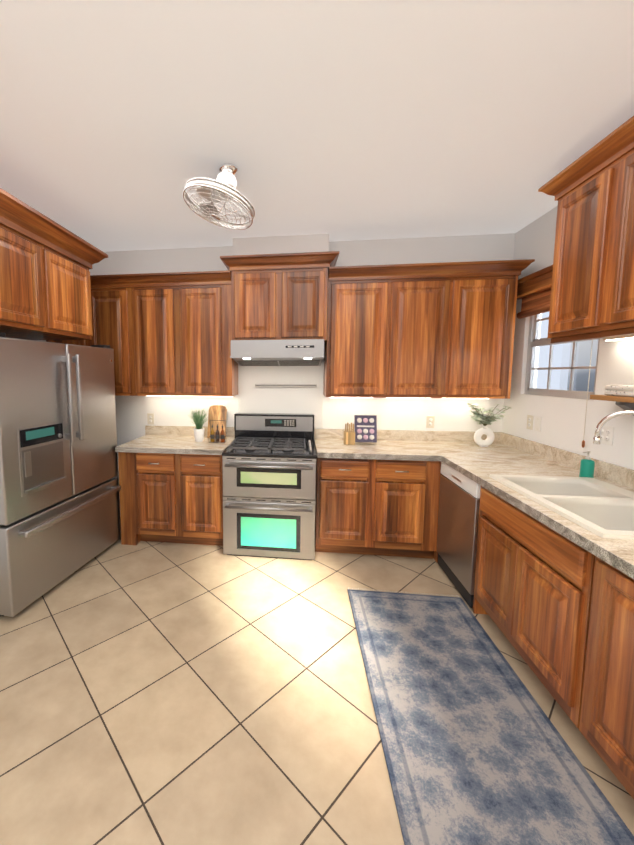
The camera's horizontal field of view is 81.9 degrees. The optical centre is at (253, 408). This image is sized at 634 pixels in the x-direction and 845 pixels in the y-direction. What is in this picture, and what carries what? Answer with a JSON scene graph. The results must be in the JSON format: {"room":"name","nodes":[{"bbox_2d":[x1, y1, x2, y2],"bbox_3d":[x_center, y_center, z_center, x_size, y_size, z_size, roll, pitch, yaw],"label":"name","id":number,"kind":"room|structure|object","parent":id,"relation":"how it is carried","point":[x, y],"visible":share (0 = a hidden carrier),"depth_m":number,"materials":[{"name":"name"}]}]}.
{"room":"kitchen","nodes":[
{"label":"kitchen","id":0,"kind":"room"},
{"bbox_2d":[233,234,328,254],"bbox_3d":[0.251,-1.451,3.355,0.870,0.237,0.199,1,5,7],"label":"wall","id":1,"kind":"structure","parent":0,"point":[282,244],"depth_m":3.25,"materials":[{"name":"paint"}]},
{"bbox_2d":[89,233,514,512],"bbox_3d":[0.184,-0.192,3.646,4.565,2.800,0.120,1,5,7],"label":"wall","id":2,"kind":"structure","parent":0,"point":[451,414],"depth_m":3.47,"materials":[{"name":"paint"}]},
{"bbox_2d":[46,340,89,345],"bbox_3d":[-1.746,-0.689,3.592,0.475,1.100,0.365,1,5,7],"label":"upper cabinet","id":3,"kind":"object","parent":2,"relation":"attached to","point":[75,342],"depth_m":3.41,"materials":[{"name":"brown wood"}]},
{"bbox_2d":[90,274,137,395],"bbox_3d":[-1.335,-0.684,3.540,0.515,1.100,0.365,1,5,7],"label":"upper cabinet","id":4,"kind":"object","parent":2,"relation":"attached to","point":[112,296],"depth_m":3.35,"materials":[{"name":"brown wood"}]},
{"bbox_2d":[147,413,153,423],"bbox_3d":[-1.081,0.113,3.769,0.072,0.116,0.008,1,5,7],"label":"electrical outlet","id":5,"kind":"object","parent":2,"relation":"attached to","point":[150,418],"visible":1,"depth_m":3.77,"materials":[{"name":"beige plastic"}]},
{"bbox_2d":[134,272,181,395],"bbox_3d":[-0.900,-0.679,3.486,0.522,1.100,0.365,1,5,7],"label":"upper cabinet","id":6,"kind":"object","parent":2,"relation":"attached to","point":[165,334],"depth_m":3.30,"materials":[{"name":"brown wood"}]},
{"bbox_2d":[115,425,234,454],"bbox_3d":[-0.696,0.289,3.411,0.968,0.144,0.646,1,5,7],"label":"countertop","id":7,"kind":"structure","parent":2,"relation":"attached to","point":[156,439],"depth_m":3.32,"materials":[{"name":"stone"}]},
{"bbox_2d":[188,408,208,441],"bbox_3d":[-0.511,0.158,3.405,0.231,0.317,0.204,1,5,7],"label":"grass plant","id":8,"kind":"object","parent":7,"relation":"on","point":[198,420],"visible":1,"depth_m":3.38,"materials":[{"name":"green plant"}]},
{"bbox_2d":[207,405,226,437],"bbox_3d":[-0.364,0.136,3.601,0.185,0.325,0.097,1,5,7],"label":"cutting board","id":9,"kind":"object","parent":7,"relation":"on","point":[217,412],"visible":0.89,"depth_m":3.60,"materials":[{"name":"brown wood"}]},
{"bbox_2d":[209,420,225,442],"bbox_3d":[-0.338,0.217,3.357,0.154,0.205,0.056,1,5,7],"label":"caddy","id":10,"kind":"object","parent":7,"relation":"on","point":[217,437],"visible":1,"depth_m":3.35,"materials":[{"name":"black"}]},
{"bbox_2d":[182,270,237,396],"bbox_3d":[-0.448,-0.674,3.429,0.547,1.100,0.365,1,5,7],"label":"upper cabinet","id":11,"kind":"object","parent":2,"relation":"attached to","point":[208,369],"depth_m":3.25,"materials":[{"name":"brown wood"}]},
{"bbox_2d":[230,339,323,365],"bbox_3d":[0.226,-0.498,3.293,0.800,0.212,0.500,1,5,7],"label":"range hood","id":12,"kind":"object","parent":2,"relation":"attached to","point":[306,352],"visible":1,"depth_m":3.07,"materials":[{"name":"silver metal"}]},
{"bbox_2d":[220,251,338,342],"bbox_3d":[0.237,-0.962,3.268,1.001,0.715,0.459,1,5,7],"label":"upper cabinet","id":13,"kind":"object","parent":2,"relation":"attached to","point":[282,296],"visible":0.94,"depth_m":3.10,"materials":[{"name":"brown wood"}]},
{"bbox_2d":[238,359,323,427],"bbox_3d":[0.264,-0.148,3.575,0.846,0.675,0.006,1,5,7],"label":"panel","id":14,"kind":"object","parent":2,"relation":"attached to","point":[252,398],"visible":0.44,"depth_m":3.57,"materials":[{"name":"white paint"}]},
{"bbox_2d":[255,384,316,386],"bbox_3d":[0.316,-0.225,3.550,0.610,0.033,0.021,1,5,7],"label":"rail","id":15,"kind":"object","parent":2,"relation":"attached to","point":[285,385],"visible":1,"depth_m":3.54,"materials":[{"name":"silver metal"}]},
{"bbox_2d":[323,264,394,397],"bbox_3d":[0.927,-0.657,3.257,0.534,1.100,0.365,1,5,7],"label":"upper cabinet","id":16,"kind":"object","parent":2,"relation":"attached to","point":[360,342],"depth_m":3.08,"materials":[{"name":"brown wood"}]},
{"bbox_2d":[314,429,438,460],"bbox_3d":[1.031,0.310,3.190,0.948,0.144,0.656,1,5,7],"label":"countertop","id":17,"kind":"structure","parent":2,"relation":"attached to","point":[413,445],"depth_m":3.18,"materials":[{"name":"stone"}]},
{"bbox_2d":[343,423,354,444],"bbox_3d":[0.877,0.230,3.284,0.096,0.197,0.070,1,5,7],"label":"knife block","id":18,"kind":"object","parent":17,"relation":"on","point":[349,437],"visible":1,"depth_m":3.26,"materials":[{"name":"brown wood"}]},
{"bbox_2d":[354,415,376,444],"bbox_3d":[1.033,0.198,3.299,0.199,0.257,0.129,1,5,7],"label":"cookbook","id":19,"kind":"object","parent":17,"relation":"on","point":[365,428],"visible":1,"depth_m":3.32,"materials":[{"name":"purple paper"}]},
{"bbox_2d":[391,263,458,397],"bbox_3d":[1.411,-0.651,3.196,0.546,1.100,0.365,1,5,7],"label":"upper cabinet","id":20,"kind":"object","parent":2,"relation":"attached to","point":[434,330],"depth_m":3.01,"materials":[{"name":"brown wood"}]},
{"bbox_2d":[426,416,434,427],"bbox_3d":[1.687,0.131,3.421,0.072,0.116,0.008,1,5,7],"label":"electrical outlet","id":21,"kind":"object","parent":2,"relation":"attached to","point":[430,421],"visible":1,"depth_m":3.42,"materials":[{"name":"beige plastic"}]},
{"bbox_2d":[451,260,522,398],"bbox_3d":[1.895,-0.646,3.135,0.534,1.100,0.365,1,5,7],"label":"upper cabinet","id":22,"kind":"object","parent":2,"relation":"attached to","point":[485,317],"depth_m":2.95,"materials":[{"name":"brown wood"}]},
{"bbox_2d":[0,519,633,844],"bbox_3d":[-0.179,1.526,0.909,4.565,0.100,5.940,1,5,7],"label":"floor","id":23,"kind":"structure","parent":0,"point":[158,693],"depth_m":1.69,"materials":[{"name":"tile"}]},
{"bbox_2d":[0,332,120,616],"bbox_3d":[-1.642,0.393,2.758,0.728,1.803,1.120,1,6,14],"label":"refrigerator","id":24,"kind":"object","parent":23,"relation":"on","point":[60,487],"visible":1,"depth_m":2.50,"materials":[{"name":"grey metal"}]},
{"bbox_2d":[118,452,222,545],"bbox_3d":[-0.698,0.793,3.458,0.965,0.875,0.646,1,5,7],"label":"base cabinet","id":25,"kind":"object","parent":23,"relation":"on","point":[171,498],"visible":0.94,"depth_m":3.17,"materials":[{"name":"brown wood"}]},
{"bbox_2d":[222,413,316,559],"bbox_3d":[0.161,0.667,3.236,0.773,1.168,0.751,1,5,7],"label":"range","id":26,"kind":"object","parent":23,"relation":"on","point":[269,482],"visible":1,"depth_m":2.94,"materials":[{"name":"silver metal"}]},
{"bbox_2d":[315,458,434,557],"bbox_3d":[1.008,0.812,3.257,0.890,0.876,0.620,1,5,7],"label":"base cabinet","id":27,"kind":"object","parent":23,"relation":"on","point":[377,507],"depth_m":2.95,"materials":[{"name":"brown wood"}]},
{"bbox_2d":[427,461,440,562],"bbox_3d":[1.917,0.821,3.164,0.736,0.876,0.580,1,5,7],"label":"base cabinet","id":28,"kind":"object","parent":23,"relation":"on","point":[435,478],"depth_m":2.91,"materials":[{"name":"brown wood"}]},
{"bbox_2d":[437,461,480,607],"bbox_3d":[1.757,0.879,2.570,0.612,0.871,0.589,1,5,7],"label":"dishwasher","id":29,"kind":"object","parent":23,"relation":"on","point":[458,512],"visible":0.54,"depth_m":2.53,"materials":[{"name":"silver metal"}]},
{"bbox_2d":[347,588,633,844],"bbox_3d":[0.892,1.441,1.216,0.772,0.008,2.746,1,5,7],"label":"rug","id":30,"kind":"object","parent":23,"relation":"on","point":[477,750],"visible":1,"depth_m":1.52,"materials":[{"name":"blue fabric"}]},
{"bbox_2d":[473,506,584,721],"bbox_3d":[1.737,1.036,1.833,0.756,0.700,0.870,1,5,7],"label":"base cabinet","id":31,"kind":"object","parent":23,"relation":"on","point":[557,608],"depth_m":1.73,"materials":[{"name":"brown wood"}]},
{"bbox_2d":[569,542,633,798],"bbox_3d":[1.647,1.016,1.117,0.756,0.876,0.643,1,5,7],"label":"base cabinet","id":32,"kind":"object","parent":23,"relation":"on","point":[603,695],"depth_m":1.32,"materials":[{"name":"brown wood"}]},
{"bbox_2d":[0,0,633,251],"bbox_3d":[-0.179,-1.361,0.634,4.565,0.100,5.940,1,5,7],"label":"ceiling","id":33,"kind":"structure","parent":0,"point":[122,122],"depth_m":1.70,"materials":[{"name":"paint"}]},
{"bbox_2d":[183,163,254,229],"bbox_3d":[-0.210,-1.300,2.182,0.438,0.315,0.447,1,5,7],"label":"ceiling fan","id":34,"kind":"object","parent":33,"relation":"hanging from","point":[222,186],"visible":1,"depth_m":2.13,"materials":[{"name":"silver metal"}]},
{"bbox_2d":[502,206,633,469],"bbox_3d":[2.026,0.108,0.495,0.120,2.800,5.700,1,5,7],"label":"wall","id":35,"kind":"structure","parent":0,"point":[563,423],"depth_m":2.63,"materials":[{"name":"paint"}]},
{"bbox_2d":[423,431,633,578],"bbox_3d":[1.669,0.556,1.340,0.781,0.282,4.196,1,5,7],"label":"countertop","id":36,"kind":"structure","parent":35,"relation":"attached to","point":[547,485],"depth_m":2.10,"materials":[{"name":"stone"}]},
{"bbox_2d":[467,403,511,446],"bbox_3d":[2.058,0.147,3.173,0.349,0.383,0.250,1,5,7],"label":"vase","id":37,"kind":"object","parent":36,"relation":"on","point":[480,417],"visible":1,"depth_m":3.15,"materials":[{"name":"white ceramic"}]},
{"bbox_2d":[579,451,594,477],"bbox_3d":[2.037,0.347,2.192,0.068,0.172,0.064,1,5,7],"label":"soap dispenser","id":38,"kind":"object","parent":36,"relation":"on","point":[587,464],"visible":0.77,"depth_m":2.17,"materials":[{"name":"teal plastic"}]},
{"bbox_2d":[593,410,633,443],"bbox_3d":[1.960,0.229,1.837,0.222,0.437,0.272,1,5,7],"label":"faucet","id":39,"kind":"object","parent":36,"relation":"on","point":[599,427],"visible":1,"depth_m":1.93,"materials":[{"name":"silver metal"}]},
{"bbox_2d":[526,415,532,429],"bbox_3d":[2.268,0.116,2.946,0.008,0.116,0.072,1,5,7],"label":"electrical outlet","id":40,"kind":"object","parent":35,"relation":"attached to","point":[530,422],"visible":1,"depth_m":2.94,"materials":[{"name":"beige plastic"}]},
{"bbox_2d":[517,265,552,318],"bbox_3d":[2.197,-0.878,2.635,0.093,0.313,0.925,1,5,7],"label":"window blind","id":41,"kind":"object","parent":35,"relation":"attached to","point":[534,292],"visible":0.25,"depth_m":2.81,"materials":[{"name":"brown wood"}]},
{"bbox_2d":[521,314,599,400],"bbox_3d":[2.281,-0.489,2.654,0.074,0.820,0.780,1,5,7],"label":"window","id":42,"kind":"structure","parent":35,"relation":"in","point":[534,341],"depth_m":2.76,"materials":[{"name":"silver metal"}]},
{"bbox_2d":[582,339,592,447],"bbox_3d":[2.179,-0.227,2.327,0.016,0.980,0.016,1,5,7],"label":"blind cord","id":43,"kind":"object","parent":42,"relation":"attached to","point":[583,443],"visible":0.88,"depth_m":2.34,"materials":[{"name":"brown fabric"}]},
{"bbox_2d":[547,140,633,339],"bbox_3d":[1.969,-0.871,1.948,0.370,0.926,0.460,1,5,7],"label":"upper cabinet","id":44,"kind":"object","parent":35,"relation":"attached to","point":[591,190],"depth_m":2.00,"materials":[{"name":"brown wood"}]},
{"bbox_2d":[601,425,613,445],"bbox_3d":[2.176,0.165,2.223,0.008,0.116,0.116,1,5,7],"label":"electrical outlet","id":45,"kind":"object","parent":35,"relation":"attached to","point":[607,433],"visible":0.77,"depth_m":2.20,"materials":[{"name":"white plastic"}]},
{"bbox_2d":[586,120,633,335],"bbox_3d":[1.919,-0.834,1.553,0.370,0.926,0.500,1,5,7],"label":"upper cabinet","id":46,"kind":"object","parent":35,"relation":"attached to","point":[612,286],"depth_m":1.75,"materials":[{"name":"brown wood"}]},
{"bbox_2d":[590,395,633,415],"bbox_3d":[1.958,0.074,1.103,0.163,0.113,2.090,1,5,7],"label":"shelf","id":47,"kind":"object","parent":35,"relation":"attached to","point":[624,403],"visible":0.85,"depth_m":1.98,"materials":[{"name":"brown wood"}]},
{"bbox_2d":[604,385,633,396],"bbox_3d":[2.058,-0.102,1.899,0.130,0.085,0.320,1,5,7],"label":"folded towels","id":48,"kind":"object","parent":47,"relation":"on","point":[621,390],"visible":1,"depth_m":1.96,"materials":[{"name":"white fabric"}]},
{"bbox_3d":[-2.384,0.056,1.048,0.120,2.800,5.700,1,5,7],"label":"wall","id":49,"kind":"structure","parent":0,"visible":0},
{"bbox_2d":[0,188,107,339],"bbox_3d":[-1.778,-0.810,1.855,0.854,0.700,2.426,1,5,7],"label":"upper cabinet","id":50,"kind":"object","parent":49,"relation":"attached to","point":[46,263],"visible":1,"depth_m":2.34,"materials":[{"name":"brown wood"}]},
{"label":"outside","id":51,"kind":"structure","parent":0,"visible":0},
{"bbox_2d":[567,340,597,391],"bbox_3d":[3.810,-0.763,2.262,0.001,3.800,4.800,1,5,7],"label":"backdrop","id":52,"kind":"structure","parent":51,"point":[587,373],"depth_m":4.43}
]}

